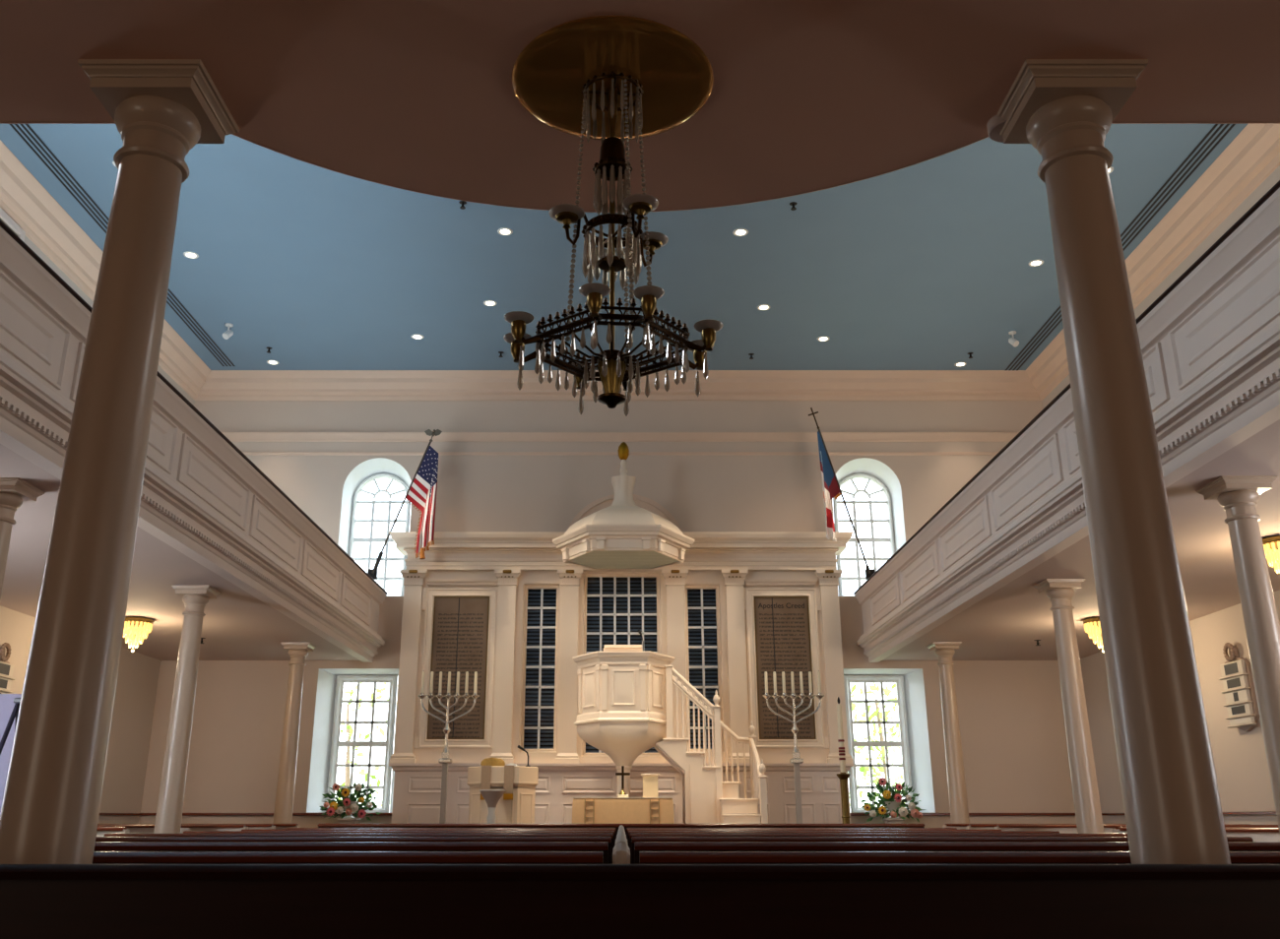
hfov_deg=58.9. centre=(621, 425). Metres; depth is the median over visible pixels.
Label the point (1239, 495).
column
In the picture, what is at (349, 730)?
tree
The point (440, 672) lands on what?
taper candle
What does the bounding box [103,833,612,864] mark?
pew
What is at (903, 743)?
window
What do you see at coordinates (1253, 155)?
crown molding
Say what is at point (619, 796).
block
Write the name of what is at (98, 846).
pew
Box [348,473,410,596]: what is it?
window
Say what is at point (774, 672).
taper candle
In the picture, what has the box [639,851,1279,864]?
pew
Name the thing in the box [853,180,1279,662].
gallery
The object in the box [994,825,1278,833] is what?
pew
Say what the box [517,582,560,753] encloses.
window
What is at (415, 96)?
ceiling
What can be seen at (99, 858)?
pew
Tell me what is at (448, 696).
candle cup
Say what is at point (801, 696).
candle cup
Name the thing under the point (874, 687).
tree
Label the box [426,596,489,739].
board
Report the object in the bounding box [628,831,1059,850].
pew
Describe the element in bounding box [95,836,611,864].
pew
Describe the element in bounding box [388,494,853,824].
screen
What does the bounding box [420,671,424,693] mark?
taper candle
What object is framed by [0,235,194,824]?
wall
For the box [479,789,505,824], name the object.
baptismal font
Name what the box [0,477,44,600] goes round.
column
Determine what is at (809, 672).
taper candle
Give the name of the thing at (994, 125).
boss
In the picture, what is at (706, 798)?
stair
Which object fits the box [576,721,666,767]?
base
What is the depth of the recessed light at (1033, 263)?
16.02 m
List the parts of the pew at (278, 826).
backrest, rail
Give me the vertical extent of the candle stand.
1.130 m
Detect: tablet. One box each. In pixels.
[0,642,15,694]
[1218,642,1259,731]
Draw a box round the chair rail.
[98,811,1276,816]
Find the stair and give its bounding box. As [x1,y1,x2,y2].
[654,665,767,824]
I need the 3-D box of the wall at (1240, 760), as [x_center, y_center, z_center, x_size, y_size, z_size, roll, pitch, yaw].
[7.550,-0.589,8.249,0.200,8.520,22.600,0,-19,0]
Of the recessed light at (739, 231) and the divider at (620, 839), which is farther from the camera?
the recessed light at (739, 231)
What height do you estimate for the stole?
0.448 m
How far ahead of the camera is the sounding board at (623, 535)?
17.37 m
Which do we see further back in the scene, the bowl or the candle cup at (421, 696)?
the candle cup at (421, 696)
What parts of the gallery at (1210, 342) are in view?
panel, panel, panel, panel, cornice, panel, panel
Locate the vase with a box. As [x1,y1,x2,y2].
[597,358,626,392]
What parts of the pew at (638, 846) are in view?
rail, backrest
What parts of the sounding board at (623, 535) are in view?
cornice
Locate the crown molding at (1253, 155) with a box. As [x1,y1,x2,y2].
[0,124,1279,400]
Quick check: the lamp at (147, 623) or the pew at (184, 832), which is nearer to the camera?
the pew at (184, 832)
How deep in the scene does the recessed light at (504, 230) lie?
15.15 m
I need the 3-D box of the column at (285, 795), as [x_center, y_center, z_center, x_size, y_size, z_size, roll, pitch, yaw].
[-4.800,4.892,16.297,0.416,3.440,0.416,0,-19,0]
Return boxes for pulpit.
[572,650,674,797]
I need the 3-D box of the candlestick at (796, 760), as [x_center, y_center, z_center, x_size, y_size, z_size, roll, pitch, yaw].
[2.450,4.872,15.774,0.880,2.235,0.320,0,-19,0]
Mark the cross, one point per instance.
(622, 774)
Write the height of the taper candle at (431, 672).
0.319 m
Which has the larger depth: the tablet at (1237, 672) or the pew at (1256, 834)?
the tablet at (1237, 672)
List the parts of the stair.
newel post, stringer panel, hand rail, rail, hand rail, panel, newel post, hand rail, newel post, hand rail, newel post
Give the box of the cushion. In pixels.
[480,758,505,766]
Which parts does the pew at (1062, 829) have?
backrest, rail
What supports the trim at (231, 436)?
attached to the wall at (1016, 760)
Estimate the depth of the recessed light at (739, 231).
15.16 m
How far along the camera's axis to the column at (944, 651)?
16.30 m
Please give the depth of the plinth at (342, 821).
17.34 m
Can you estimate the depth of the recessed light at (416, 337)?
18.47 m
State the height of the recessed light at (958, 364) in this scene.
0.012 m
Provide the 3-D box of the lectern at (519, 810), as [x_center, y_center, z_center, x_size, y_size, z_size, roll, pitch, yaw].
[-1.630,5.293,15.432,0.980,1.215,0.570,0,-19,0]
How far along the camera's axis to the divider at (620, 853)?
3.35 m
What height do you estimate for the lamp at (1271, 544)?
0.432 m
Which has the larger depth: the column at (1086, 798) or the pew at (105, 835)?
the column at (1086, 798)
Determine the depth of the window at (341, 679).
18.66 m
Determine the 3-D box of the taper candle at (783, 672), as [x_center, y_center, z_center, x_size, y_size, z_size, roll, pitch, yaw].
[2.324,3.665,16.193,0.044,0.319,0.042,0,-19,0]
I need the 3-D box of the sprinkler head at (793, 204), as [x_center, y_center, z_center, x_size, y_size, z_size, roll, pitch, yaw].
[2.200,-2.794,14.465,0.100,0.078,0.100,0,-19,0]
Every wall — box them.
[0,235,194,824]
[138,400,1076,828]
[1041,165,1279,825]
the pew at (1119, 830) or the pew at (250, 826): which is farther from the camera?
the pew at (250, 826)
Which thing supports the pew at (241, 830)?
on the floor
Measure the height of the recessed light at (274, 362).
0.012 m
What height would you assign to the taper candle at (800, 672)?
0.319 m
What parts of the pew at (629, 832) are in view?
rail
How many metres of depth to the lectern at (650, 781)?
15.71 m
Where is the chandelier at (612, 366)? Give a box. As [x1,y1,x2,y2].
[510,71,715,408]
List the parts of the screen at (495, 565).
dado panel, dado panel, board frame, dado panel, dado panel, dado panel, dado panel, dado panel, dado panel, dado panel, dado panel, dado panel, dado panel, board frame, dado panel, dado panel, dado panel, dado panel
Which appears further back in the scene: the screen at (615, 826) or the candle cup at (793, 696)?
the candle cup at (793, 696)
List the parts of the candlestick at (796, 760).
stem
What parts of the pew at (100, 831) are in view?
backrest, rail, panel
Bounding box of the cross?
[615,766,630,794]
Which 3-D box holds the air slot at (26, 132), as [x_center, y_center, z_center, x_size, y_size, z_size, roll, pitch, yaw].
[-6.815,-2.951,14.123,0.230,0.006,11.770,0,-19,0]
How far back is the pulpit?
16.37 m
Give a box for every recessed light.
[183,251,198,258]
[266,360,279,365]
[410,333,424,339]
[483,300,497,306]
[497,227,512,235]
[732,228,748,236]
[757,304,770,310]
[817,335,830,341]
[954,362,966,367]
[1028,259,1043,266]
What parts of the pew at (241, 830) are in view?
rail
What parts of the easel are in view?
leg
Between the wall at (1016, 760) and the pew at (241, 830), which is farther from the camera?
the wall at (1016, 760)
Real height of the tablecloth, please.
0.588 m
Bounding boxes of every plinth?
[336,819,360,824]
[881,819,905,824]
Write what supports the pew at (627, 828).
on the floor
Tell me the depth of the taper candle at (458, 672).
16.17 m
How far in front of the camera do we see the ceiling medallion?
3.90 m
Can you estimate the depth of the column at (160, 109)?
3.49 m
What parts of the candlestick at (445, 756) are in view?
stem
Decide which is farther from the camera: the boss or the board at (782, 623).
the board at (782, 623)
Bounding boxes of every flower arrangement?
[319,781,380,821]
[860,776,925,822]
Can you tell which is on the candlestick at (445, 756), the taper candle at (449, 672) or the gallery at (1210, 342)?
the taper candle at (449, 672)
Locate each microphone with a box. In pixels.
[517,745,530,767]
[638,630,643,650]
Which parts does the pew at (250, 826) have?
rail, backrest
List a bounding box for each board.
[0,694,21,813]
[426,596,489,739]
[552,442,694,570]
[754,596,816,739]
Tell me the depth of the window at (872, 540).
19.86 m
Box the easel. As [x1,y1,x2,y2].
[0,698,20,755]
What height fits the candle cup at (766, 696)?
0.085 m
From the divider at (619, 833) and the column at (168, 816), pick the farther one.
the column at (168, 816)
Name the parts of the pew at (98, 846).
backrest, rail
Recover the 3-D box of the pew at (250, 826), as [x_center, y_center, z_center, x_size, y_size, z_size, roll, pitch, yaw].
[-5.795,5.202,13.360,3.430,0.930,0.486,0,-19,0]
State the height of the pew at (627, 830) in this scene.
0.905 m
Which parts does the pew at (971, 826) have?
backrest, rail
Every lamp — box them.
[123,616,153,652]
[1083,616,1103,652]
[1262,534,1279,574]
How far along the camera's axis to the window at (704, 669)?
18.46 m
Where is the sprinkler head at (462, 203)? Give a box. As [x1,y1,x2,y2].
[458,200,466,209]
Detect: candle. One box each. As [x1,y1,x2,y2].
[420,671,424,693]
[429,671,433,693]
[438,671,442,693]
[447,671,450,693]
[455,671,459,693]
[464,670,468,693]
[473,670,477,693]
[764,670,767,693]
[772,670,776,693]
[781,670,785,693]
[790,670,794,693]
[799,670,803,693]
[808,670,812,693]
[817,671,821,693]
[836,697,845,772]
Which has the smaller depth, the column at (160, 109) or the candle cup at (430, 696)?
the column at (160, 109)
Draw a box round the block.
[618,794,628,797]
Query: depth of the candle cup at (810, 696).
16.10 m
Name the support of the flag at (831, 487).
attached to the gallery at (1210, 342)
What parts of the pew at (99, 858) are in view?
backrest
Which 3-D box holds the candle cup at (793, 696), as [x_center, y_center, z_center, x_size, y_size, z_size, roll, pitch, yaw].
[2.450,3.857,16.127,0.124,0.085,0.121,0,-19,0]
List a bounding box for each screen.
[318,824,924,839]
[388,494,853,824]
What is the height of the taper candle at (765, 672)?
0.319 m
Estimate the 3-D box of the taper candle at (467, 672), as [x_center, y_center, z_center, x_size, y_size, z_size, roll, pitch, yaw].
[-2.208,3.665,16.193,0.044,0.319,0.042,0,-19,0]
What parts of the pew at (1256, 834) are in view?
rail, backrest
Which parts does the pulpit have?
panel, moulding, stem, cornice, panel, panel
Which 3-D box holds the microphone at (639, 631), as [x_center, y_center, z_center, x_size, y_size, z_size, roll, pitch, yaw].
[0.294,3.273,17.005,0.040,0.389,0.158,-11,-22,29]
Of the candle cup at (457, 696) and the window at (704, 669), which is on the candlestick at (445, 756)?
the candle cup at (457, 696)
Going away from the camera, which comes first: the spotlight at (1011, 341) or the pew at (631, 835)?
the pew at (631, 835)
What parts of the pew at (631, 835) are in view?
rail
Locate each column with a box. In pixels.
[0,59,239,864]
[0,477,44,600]
[153,585,221,833]
[272,642,316,824]
[926,641,969,824]
[996,59,1231,864]
[1033,578,1104,833]
[1195,475,1279,833]
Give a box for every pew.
[0,864,1279,938]
[92,851,603,864]
[93,841,608,864]
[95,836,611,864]
[96,827,129,836]
[97,824,275,830]
[97,825,248,833]
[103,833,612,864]
[183,831,614,850]
[241,830,615,844]
[273,824,299,830]
[285,828,615,830]
[627,828,957,830]
[627,830,1001,844]
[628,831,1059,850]
[630,833,1127,864]
[631,836,1256,864]
[634,841,1279,864]
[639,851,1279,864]
[943,824,968,830]
[966,824,1250,830]
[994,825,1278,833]
[1112,827,1278,833]
[1224,828,1279,841]
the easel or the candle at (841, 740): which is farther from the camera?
the candle at (841, 740)
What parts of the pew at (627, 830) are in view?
rail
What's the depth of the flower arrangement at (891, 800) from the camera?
17.47 m
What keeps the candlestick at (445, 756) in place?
on the floor
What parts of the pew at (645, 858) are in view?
backrest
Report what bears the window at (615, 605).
attached to the screen at (495, 565)
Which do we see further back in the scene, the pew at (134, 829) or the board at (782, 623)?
the board at (782, 623)
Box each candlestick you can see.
[417,693,479,824]
[763,693,824,824]
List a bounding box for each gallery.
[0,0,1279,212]
[0,219,387,662]
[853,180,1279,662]
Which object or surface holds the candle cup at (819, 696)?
on the candlestick at (796, 760)
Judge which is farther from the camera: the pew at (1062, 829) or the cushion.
the cushion
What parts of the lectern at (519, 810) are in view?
panel, panel, panel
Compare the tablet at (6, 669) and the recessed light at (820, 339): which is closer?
the tablet at (6, 669)
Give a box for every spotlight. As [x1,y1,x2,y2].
[222,322,233,339]
[1008,330,1019,346]
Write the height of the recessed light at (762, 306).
0.012 m
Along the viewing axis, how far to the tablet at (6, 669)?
13.72 m
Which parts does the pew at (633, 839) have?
backrest, rail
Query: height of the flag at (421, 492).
2.400 m
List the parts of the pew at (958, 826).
rail, backrest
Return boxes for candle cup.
[417,693,426,699]
[426,693,435,699]
[435,693,444,699]
[444,693,452,699]
[452,693,461,699]
[461,693,470,699]
[470,693,479,699]
[763,693,770,699]
[771,693,779,699]
[780,693,788,699]
[789,693,797,699]
[798,693,806,699]
[807,693,815,699]
[815,693,824,699]
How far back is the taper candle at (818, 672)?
16.18 m
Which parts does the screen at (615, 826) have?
cap rail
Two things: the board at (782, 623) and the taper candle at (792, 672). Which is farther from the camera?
the board at (782, 623)
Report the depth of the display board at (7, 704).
11.65 m
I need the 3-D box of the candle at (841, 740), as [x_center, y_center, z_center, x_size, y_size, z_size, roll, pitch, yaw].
[3.000,4.224,15.470,0.088,1.000,0.086,0,-19,0]
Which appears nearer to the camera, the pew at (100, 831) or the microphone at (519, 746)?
the pew at (100, 831)
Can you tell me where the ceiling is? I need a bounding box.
[0,124,1247,370]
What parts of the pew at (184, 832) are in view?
rail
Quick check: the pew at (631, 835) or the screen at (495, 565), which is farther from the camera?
the screen at (495, 565)
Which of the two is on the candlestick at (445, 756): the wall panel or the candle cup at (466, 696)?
the candle cup at (466, 696)
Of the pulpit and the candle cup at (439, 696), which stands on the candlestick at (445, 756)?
the candle cup at (439, 696)
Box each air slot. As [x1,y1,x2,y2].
[8,124,235,366]
[1004,124,1236,370]
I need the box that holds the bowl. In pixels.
[480,791,504,807]
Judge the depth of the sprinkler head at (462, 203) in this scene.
14.43 m
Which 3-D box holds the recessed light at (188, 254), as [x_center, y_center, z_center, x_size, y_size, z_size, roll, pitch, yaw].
[-6.000,-2.369,15.789,0.210,0.012,0.210,0,-19,0]
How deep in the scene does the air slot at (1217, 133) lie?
14.44 m
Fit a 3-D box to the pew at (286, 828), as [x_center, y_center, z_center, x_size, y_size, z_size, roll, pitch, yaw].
[-1.712,4.528,11.382,3.315,0.905,0.486,0,-19,0]
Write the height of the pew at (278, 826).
0.930 m
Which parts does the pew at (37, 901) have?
rail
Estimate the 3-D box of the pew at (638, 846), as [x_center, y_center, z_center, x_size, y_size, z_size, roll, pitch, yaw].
[1.712,2.234,4.768,3.315,0.905,0.486,0,-19,0]
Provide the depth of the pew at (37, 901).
2.44 m
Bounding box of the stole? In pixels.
[480,766,513,800]
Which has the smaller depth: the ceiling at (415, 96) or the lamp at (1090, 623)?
the ceiling at (415, 96)
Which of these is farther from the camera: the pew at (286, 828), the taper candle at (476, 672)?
the taper candle at (476, 672)
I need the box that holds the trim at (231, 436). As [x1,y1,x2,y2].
[221,432,1019,454]
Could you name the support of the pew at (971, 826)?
on the floor
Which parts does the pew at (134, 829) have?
rail, backrest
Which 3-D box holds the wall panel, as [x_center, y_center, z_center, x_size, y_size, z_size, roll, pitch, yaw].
[-7.515,-1.816,12.247,0.070,2.460,3.350,0,-19,0]
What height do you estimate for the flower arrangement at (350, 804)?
0.590 m
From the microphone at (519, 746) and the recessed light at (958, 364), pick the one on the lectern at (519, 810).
the microphone at (519, 746)
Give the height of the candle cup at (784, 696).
0.085 m
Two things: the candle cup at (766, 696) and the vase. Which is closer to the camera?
the vase
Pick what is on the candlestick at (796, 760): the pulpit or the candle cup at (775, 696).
the candle cup at (775, 696)
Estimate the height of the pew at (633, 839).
0.905 m
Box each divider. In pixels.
[612,842,630,864]
[614,835,628,845]
[616,832,626,837]
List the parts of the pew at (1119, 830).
panel, rail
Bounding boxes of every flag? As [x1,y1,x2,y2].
[368,429,442,579]
[808,407,875,579]
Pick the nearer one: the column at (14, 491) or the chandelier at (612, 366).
the chandelier at (612, 366)
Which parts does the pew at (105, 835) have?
rail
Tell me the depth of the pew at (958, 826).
14.28 m
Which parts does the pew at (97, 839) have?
rail, backrest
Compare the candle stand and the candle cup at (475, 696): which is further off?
the candle cup at (475, 696)
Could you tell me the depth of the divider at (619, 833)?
6.04 m
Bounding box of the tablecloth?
[572,797,674,824]
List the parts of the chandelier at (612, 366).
scroll arm, plate, drop dish, stem, scroll arm, scroll arm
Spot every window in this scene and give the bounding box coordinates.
[326,675,397,813]
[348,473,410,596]
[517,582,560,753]
[580,571,662,757]
[684,582,725,753]
[832,473,895,596]
[843,675,912,813]
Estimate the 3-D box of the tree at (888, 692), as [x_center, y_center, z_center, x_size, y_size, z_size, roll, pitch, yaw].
[7.860,7.268,25.160,7.631,5.773,5.377,0,-19,0]
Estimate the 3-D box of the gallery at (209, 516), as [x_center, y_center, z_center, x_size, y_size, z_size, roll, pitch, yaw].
[-5.720,-0.327,8.158,3.660,1.146,22.400,0,-19,0]
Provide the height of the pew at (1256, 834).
0.930 m
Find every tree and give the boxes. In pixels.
[336,683,396,807]
[847,683,904,807]
[851,683,902,794]
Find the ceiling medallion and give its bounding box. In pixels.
[512,15,712,140]
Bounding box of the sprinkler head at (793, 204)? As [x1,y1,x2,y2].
[789,201,797,210]
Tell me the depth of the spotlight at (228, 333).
17.95 m
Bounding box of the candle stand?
[836,772,850,824]
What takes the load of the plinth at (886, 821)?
on the floor
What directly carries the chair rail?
attached to the wall at (138, 673)
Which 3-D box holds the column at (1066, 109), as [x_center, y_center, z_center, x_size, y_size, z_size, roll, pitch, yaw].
[1.585,0.447,3.486,0.416,3.440,0.416,0,-19,0]
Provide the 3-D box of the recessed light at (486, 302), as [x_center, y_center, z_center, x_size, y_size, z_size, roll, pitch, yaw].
[-2.000,-1.858,17.263,0.210,0.012,0.210,0,-19,0]
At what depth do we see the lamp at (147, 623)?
14.52 m
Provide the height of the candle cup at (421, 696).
0.085 m
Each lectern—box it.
[467,766,538,824]
[640,773,659,797]
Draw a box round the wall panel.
[0,207,25,241]
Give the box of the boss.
[986,115,1006,142]
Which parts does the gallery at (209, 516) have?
panel, panel, cornice, panel, panel, panel, panel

